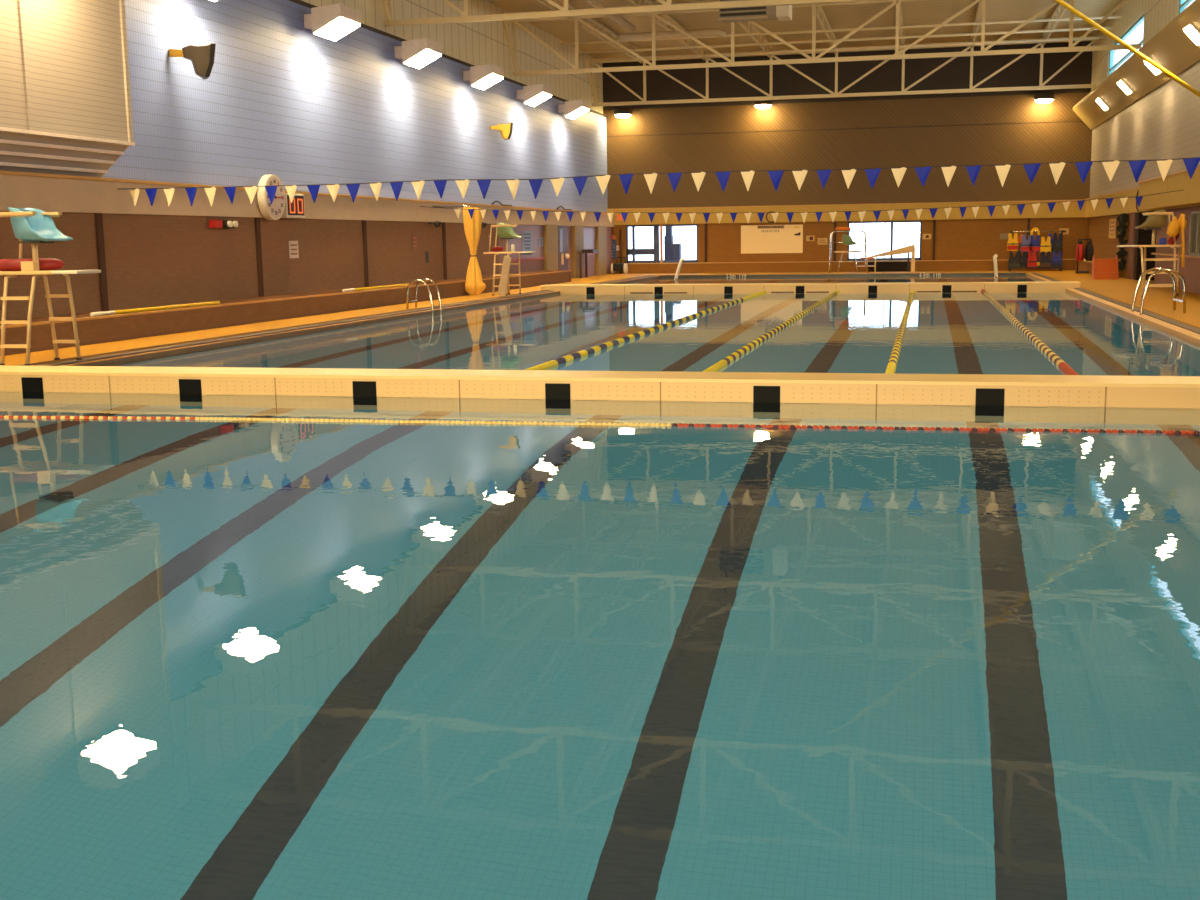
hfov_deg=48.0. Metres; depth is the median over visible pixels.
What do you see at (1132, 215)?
trim
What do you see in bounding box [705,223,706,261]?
trim
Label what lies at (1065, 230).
paper notice
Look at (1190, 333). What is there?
trim
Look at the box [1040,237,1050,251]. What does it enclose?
life vest
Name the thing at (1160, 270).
pool ladder
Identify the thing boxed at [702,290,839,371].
lane rope
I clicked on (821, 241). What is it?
paper notice
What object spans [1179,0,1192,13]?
window
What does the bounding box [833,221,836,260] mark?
trim
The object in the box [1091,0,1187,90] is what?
wall
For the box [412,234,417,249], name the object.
paper notice
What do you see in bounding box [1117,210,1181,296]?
chair
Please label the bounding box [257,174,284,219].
clock
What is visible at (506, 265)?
board
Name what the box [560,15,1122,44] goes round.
pipe
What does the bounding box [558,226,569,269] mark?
door
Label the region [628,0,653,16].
joist
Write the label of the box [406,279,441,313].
pool ladder
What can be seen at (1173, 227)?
mesh bag
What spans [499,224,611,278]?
wall
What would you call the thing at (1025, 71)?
wall
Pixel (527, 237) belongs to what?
print
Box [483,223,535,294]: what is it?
chair
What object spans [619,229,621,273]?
pole
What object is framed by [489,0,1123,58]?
roof truss
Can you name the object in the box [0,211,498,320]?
wall
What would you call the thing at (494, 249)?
tube
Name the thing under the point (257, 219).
trim
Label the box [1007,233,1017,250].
life vest
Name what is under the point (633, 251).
window
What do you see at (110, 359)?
trim
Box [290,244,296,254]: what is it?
print
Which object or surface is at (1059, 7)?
joist
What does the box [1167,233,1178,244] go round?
tube
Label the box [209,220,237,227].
emergency light
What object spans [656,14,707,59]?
joist
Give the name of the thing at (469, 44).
wall
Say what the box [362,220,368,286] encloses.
trim
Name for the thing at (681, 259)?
grab rail
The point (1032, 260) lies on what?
life vest
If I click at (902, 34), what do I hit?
joist
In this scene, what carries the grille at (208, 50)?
attached to the loudspeaker at (201, 57)
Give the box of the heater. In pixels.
[717,0,791,22]
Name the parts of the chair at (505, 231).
leg, arm rail, seat, leg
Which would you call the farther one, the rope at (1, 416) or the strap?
the strap
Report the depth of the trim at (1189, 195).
34.59 m
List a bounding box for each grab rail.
[674,258,683,278]
[993,254,997,276]
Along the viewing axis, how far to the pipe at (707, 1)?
40.01 m
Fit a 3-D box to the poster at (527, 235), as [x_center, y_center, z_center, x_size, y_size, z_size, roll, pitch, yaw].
[-2.431,-6.915,45.068,0.016,0.800,1.150,1,9,13]
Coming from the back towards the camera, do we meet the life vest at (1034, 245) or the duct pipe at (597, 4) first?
the life vest at (1034, 245)
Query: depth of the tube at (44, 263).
16.68 m
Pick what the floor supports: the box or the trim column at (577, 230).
the trim column at (577, 230)
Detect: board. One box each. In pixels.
[498,256,511,294]
[857,244,914,271]
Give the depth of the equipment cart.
56.33 m
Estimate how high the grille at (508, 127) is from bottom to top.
0.500 m
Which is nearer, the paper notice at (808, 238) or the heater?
the heater
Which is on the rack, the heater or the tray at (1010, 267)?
the tray at (1010, 267)
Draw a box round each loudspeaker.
[169,43,215,78]
[490,123,512,139]
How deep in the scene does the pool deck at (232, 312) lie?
24.13 m
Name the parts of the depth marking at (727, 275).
marking plate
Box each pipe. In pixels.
[504,1,718,13]
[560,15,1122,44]
[579,26,1112,53]
[584,0,635,31]
[593,36,1102,61]
[619,28,725,39]
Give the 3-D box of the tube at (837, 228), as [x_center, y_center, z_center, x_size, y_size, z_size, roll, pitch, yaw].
[9.578,-8.707,53.141,0.600,0.140,0.140,1,9,13]
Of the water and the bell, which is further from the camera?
the bell
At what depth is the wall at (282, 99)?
30.11 m
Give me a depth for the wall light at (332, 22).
28.80 m
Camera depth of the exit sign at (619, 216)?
56.88 m
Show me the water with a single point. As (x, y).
(240, 659)
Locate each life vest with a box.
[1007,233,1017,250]
[1008,252,1019,267]
[1017,234,1022,248]
[1017,251,1026,266]
[1021,235,1030,251]
[1027,250,1036,268]
[1029,235,1040,251]
[1036,252,1040,266]
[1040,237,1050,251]
[1040,251,1050,266]
[1048,233,1053,250]
[1051,251,1061,266]
[1052,233,1062,253]
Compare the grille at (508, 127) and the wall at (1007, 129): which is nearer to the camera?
the grille at (508, 127)
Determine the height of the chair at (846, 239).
1.668 m
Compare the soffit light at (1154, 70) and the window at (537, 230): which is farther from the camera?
the window at (537, 230)
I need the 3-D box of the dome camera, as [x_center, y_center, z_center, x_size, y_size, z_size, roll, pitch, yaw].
[-4.407,-6.034,36.057,0.360,0.180,0.234,1,9,13]
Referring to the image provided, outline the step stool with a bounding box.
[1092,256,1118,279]
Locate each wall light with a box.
[304,3,361,40]
[394,38,441,68]
[463,64,503,89]
[516,84,551,105]
[558,99,589,118]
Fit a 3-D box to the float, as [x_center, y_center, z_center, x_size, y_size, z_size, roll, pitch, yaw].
[16.698,-8.383,51.760,0.360,0.287,0.095,1,9,13]
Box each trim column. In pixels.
[543,224,557,270]
[571,225,583,277]
[595,226,606,275]
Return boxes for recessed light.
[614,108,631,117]
[754,100,771,108]
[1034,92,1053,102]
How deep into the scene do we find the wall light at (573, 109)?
48.78 m
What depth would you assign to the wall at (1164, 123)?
37.98 m
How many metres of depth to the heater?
36.78 m
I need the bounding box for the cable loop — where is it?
[492,200,511,205]
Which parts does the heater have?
panel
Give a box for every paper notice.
[289,241,298,257]
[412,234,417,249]
[806,236,814,240]
[818,238,826,244]
[923,234,930,238]
[1000,233,1008,238]
[1059,228,1068,233]
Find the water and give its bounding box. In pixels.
[0,275,1199,899]
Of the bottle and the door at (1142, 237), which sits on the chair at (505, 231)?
the bottle
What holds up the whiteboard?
attached to the wall at (955, 239)
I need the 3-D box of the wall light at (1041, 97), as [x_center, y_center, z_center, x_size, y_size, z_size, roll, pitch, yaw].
[17.155,-13.601,52.136,0.720,0.360,0.910,1,9,13]
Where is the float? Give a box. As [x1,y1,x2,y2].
[1030,228,1039,234]
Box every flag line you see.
[128,157,1199,205]
[420,190,1180,222]
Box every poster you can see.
[522,231,531,254]
[538,238,542,245]
[1109,218,1116,237]
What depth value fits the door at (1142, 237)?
40.62 m
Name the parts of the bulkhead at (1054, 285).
target plate, target plate, target plate, target plate, target plate, target plate, target plate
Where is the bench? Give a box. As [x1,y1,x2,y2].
[868,261,909,271]
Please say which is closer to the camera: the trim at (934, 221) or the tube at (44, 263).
the tube at (44, 263)
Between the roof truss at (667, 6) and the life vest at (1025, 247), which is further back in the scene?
the life vest at (1025, 247)
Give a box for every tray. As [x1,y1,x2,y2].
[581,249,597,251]
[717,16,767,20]
[1010,267,1059,267]
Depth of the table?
51.29 m
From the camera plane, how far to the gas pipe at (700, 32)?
43.48 m
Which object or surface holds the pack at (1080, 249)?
hanging from the stand
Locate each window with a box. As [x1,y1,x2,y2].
[506,225,544,260]
[584,228,595,254]
[626,224,697,264]
[847,220,921,260]
[1109,14,1143,74]
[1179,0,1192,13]
[1188,211,1199,255]
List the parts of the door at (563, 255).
push plate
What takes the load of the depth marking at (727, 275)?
attached to the trim at (910, 273)
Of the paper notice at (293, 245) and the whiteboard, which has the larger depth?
the whiteboard
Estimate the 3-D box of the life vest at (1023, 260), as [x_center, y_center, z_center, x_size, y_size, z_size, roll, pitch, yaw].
[16.384,-7.414,52.415,0.400,0.655,0.225,1,9,13]
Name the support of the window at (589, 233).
in the wall at (529, 265)
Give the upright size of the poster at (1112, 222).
0.660 m
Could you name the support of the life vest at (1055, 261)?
on the rack
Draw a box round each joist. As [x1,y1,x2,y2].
[537,0,576,20]
[580,18,644,62]
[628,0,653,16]
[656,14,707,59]
[737,22,771,56]
[816,6,836,53]
[899,2,904,49]
[971,0,981,47]
[1041,0,1069,44]
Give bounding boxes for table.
[578,249,599,277]
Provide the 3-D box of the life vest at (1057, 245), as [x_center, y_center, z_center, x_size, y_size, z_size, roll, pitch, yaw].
[17.588,-7.951,51.851,0.360,0.794,0.225,1,9,13]
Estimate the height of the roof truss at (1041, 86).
1.830 m
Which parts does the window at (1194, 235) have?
pane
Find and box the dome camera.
[428,221,441,227]
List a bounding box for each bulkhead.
[0,365,1199,408]
[540,281,1080,292]
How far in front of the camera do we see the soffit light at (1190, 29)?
30.02 m
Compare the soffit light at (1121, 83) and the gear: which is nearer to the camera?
the soffit light at (1121, 83)
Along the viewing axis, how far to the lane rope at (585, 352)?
20.56 m
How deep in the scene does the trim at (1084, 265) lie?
47.93 m
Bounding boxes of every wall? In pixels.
[0,0,134,176]
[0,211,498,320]
[101,0,607,211]
[289,0,606,116]
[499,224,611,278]
[602,41,1092,109]
[603,92,1091,208]
[612,217,1088,272]
[1088,61,1199,293]
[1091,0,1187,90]
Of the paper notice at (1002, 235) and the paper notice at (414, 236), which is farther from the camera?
the paper notice at (1002, 235)
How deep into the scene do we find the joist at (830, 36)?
45.54 m
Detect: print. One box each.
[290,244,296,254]
[524,234,530,248]
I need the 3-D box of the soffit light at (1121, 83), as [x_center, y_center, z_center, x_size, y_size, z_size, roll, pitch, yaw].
[15.860,-10.967,40.745,0.406,0.441,0.840,1,9,13]
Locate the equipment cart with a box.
[611,257,627,273]
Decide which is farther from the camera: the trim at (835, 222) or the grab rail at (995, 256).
the trim at (835, 222)
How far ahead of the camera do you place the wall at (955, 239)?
54.31 m
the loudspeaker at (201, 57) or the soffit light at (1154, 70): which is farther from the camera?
the soffit light at (1154, 70)
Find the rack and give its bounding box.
[1008,230,1062,270]
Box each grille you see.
[203,43,215,78]
[505,123,512,139]
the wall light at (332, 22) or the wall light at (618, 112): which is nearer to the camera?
the wall light at (332, 22)
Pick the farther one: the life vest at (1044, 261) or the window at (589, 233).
the window at (589, 233)
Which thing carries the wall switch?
attached to the wall at (152, 260)
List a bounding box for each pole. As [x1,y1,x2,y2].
[90,301,219,315]
[342,284,408,291]
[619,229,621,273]
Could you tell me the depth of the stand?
48.20 m
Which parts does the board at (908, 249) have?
post, post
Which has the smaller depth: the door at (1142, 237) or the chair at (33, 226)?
the chair at (33, 226)
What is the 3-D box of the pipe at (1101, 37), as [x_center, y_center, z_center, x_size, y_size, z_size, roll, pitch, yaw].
[8.738,-14.735,49.678,18.500,0.086,0.090,1,9,13]
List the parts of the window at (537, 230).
sill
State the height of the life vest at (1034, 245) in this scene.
0.655 m
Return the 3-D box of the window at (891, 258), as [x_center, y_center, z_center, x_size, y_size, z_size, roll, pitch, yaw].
[11.554,-8.467,54.835,2.942,1.650,0.220,1,9,13]
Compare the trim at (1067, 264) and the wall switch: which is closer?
the wall switch
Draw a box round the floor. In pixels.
[4,270,1199,365]
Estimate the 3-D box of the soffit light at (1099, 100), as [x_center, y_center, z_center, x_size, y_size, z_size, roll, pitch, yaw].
[17.116,-11.792,45.932,0.406,0.441,0.840,1,9,13]
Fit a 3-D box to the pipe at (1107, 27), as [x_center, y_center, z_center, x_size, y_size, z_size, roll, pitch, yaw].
[8.180,-14.368,47.373,18.500,0.086,0.090,1,9,13]
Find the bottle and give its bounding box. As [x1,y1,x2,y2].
[511,244,514,251]
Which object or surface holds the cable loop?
on the beam at (44, 192)
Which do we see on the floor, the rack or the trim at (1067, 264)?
the rack
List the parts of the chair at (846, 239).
seat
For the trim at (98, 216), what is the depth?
21.73 m
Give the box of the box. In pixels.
[21,261,39,270]
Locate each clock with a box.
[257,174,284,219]
[281,193,304,218]
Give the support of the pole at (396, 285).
on the pool deck at (232, 312)
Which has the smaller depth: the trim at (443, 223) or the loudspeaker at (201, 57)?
the loudspeaker at (201, 57)
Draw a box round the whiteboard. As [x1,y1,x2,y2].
[741,225,802,253]
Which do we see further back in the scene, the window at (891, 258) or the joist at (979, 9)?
the window at (891, 258)
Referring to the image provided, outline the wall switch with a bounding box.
[425,251,428,262]
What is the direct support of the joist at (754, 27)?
attached to the roof truss at (927, 12)
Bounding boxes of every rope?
[0,415,1199,433]
[524,290,766,369]
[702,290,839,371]
[885,290,913,373]
[981,289,1078,374]
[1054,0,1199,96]
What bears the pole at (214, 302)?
on the pool deck at (232, 312)
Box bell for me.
[766,211,776,222]
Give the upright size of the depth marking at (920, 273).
0.140 m
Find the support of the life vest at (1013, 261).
on the rack
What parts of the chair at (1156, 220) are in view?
leg, leg, seat, armrest, arm rail, leg, leg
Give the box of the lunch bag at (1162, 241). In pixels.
[1159,238,1165,244]
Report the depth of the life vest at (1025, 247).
52.05 m
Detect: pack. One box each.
[1076,240,1084,260]
[1085,240,1093,260]
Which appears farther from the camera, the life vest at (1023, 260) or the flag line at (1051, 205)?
the life vest at (1023, 260)
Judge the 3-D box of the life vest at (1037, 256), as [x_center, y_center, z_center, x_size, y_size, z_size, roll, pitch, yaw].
[16.998,-7.404,52.268,0.340,0.595,0.225,1,9,13]
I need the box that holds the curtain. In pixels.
[433,205,485,294]
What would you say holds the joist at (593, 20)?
attached to the roof truss at (927, 12)
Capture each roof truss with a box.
[381,0,874,26]
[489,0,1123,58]
[502,0,1140,75]
[584,36,1097,106]
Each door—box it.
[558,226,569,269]
[1133,210,1156,279]
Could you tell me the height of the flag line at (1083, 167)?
0.412 m
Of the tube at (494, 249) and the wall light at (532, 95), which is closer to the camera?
the tube at (494, 249)
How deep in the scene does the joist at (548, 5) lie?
40.58 m
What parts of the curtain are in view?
hanging arm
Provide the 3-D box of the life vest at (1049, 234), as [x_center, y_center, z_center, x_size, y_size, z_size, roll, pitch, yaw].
[17.456,-8.020,52.080,0.340,0.694,0.225,1,9,13]
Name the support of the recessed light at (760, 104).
attached to the wall at (1007, 129)
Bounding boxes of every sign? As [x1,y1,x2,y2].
[612,235,615,258]
[617,214,623,220]
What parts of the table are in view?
leg, leg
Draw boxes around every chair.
[0,207,100,365]
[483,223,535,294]
[828,230,868,272]
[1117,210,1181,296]
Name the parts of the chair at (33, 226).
leg, arm rail, armrest, leg, arm rail, seat, leg, armrest, leg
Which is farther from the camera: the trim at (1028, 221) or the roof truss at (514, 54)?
the trim at (1028, 221)
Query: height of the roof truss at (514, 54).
1.830 m
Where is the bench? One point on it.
(880, 266)
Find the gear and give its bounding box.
[1116,213,1127,271]
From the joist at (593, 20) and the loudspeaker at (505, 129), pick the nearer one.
the loudspeaker at (505, 129)
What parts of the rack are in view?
hanging rail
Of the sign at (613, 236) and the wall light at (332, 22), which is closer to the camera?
the wall light at (332, 22)
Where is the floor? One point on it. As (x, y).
(1158, 300)
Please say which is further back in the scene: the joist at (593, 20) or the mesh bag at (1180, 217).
the joist at (593, 20)
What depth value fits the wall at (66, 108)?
20.12 m
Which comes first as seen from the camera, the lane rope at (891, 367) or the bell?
the lane rope at (891, 367)
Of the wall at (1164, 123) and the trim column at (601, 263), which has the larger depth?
the trim column at (601, 263)
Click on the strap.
(1183, 215)
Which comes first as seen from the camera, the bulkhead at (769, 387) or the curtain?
the bulkhead at (769, 387)
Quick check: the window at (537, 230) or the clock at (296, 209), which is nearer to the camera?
the clock at (296, 209)
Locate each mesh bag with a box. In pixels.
[1166,216,1179,236]
[1178,214,1186,230]
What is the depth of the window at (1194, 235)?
32.34 m
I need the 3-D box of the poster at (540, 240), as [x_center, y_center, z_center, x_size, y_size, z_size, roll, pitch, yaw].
[-2.043,-7.195,46.666,0.016,0.300,0.550,1,9,13]
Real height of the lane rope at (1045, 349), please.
0.099 m
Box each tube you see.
[0,258,64,270]
[492,247,502,251]
[835,227,850,230]
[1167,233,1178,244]
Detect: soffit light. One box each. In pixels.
[1095,97,1109,110]
[1116,79,1132,94]
[1144,56,1161,74]
[1183,22,1199,45]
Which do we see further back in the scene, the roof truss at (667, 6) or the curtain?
the curtain
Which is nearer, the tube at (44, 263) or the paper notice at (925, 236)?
the tube at (44, 263)
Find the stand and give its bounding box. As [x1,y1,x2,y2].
[1075,239,1091,272]
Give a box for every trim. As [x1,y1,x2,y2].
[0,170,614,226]
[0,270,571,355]
[31,275,659,365]
[94,213,108,310]
[254,217,263,296]
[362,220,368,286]
[442,222,446,279]
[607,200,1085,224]
[627,259,1074,273]
[660,272,1024,277]
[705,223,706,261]
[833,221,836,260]
[932,220,935,259]
[1025,273,1199,344]
[1026,218,1029,258]
[1073,0,1199,129]
[1074,253,1199,277]
[1085,166,1199,217]
[1127,213,1135,279]
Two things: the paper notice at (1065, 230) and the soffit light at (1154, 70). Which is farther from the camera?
the paper notice at (1065, 230)
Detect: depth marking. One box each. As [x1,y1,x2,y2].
[722,274,749,276]
[915,272,944,275]
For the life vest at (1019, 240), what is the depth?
52.27 m
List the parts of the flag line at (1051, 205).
cord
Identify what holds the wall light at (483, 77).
attached to the wall at (282, 99)
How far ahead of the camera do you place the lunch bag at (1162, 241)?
30.02 m
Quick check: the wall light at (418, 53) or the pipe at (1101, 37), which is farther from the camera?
the pipe at (1101, 37)
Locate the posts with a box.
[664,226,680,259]
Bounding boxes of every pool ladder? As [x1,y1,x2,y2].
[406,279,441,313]
[1132,267,1185,314]
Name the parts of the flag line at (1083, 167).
cord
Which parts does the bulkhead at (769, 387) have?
target plate, target plate, target plate, target plate, target plate, target plate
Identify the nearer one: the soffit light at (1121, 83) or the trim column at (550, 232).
the soffit light at (1121, 83)
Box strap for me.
[1181,214,1184,267]
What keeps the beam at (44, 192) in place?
attached to the wall at (152, 260)
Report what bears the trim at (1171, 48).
attached to the wall at (1164, 123)
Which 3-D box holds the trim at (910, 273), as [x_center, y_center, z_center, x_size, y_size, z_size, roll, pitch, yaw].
[9.230,-6.524,52.542,14.000,0.720,0.280,1,9,13]
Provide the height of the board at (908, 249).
1.076 m

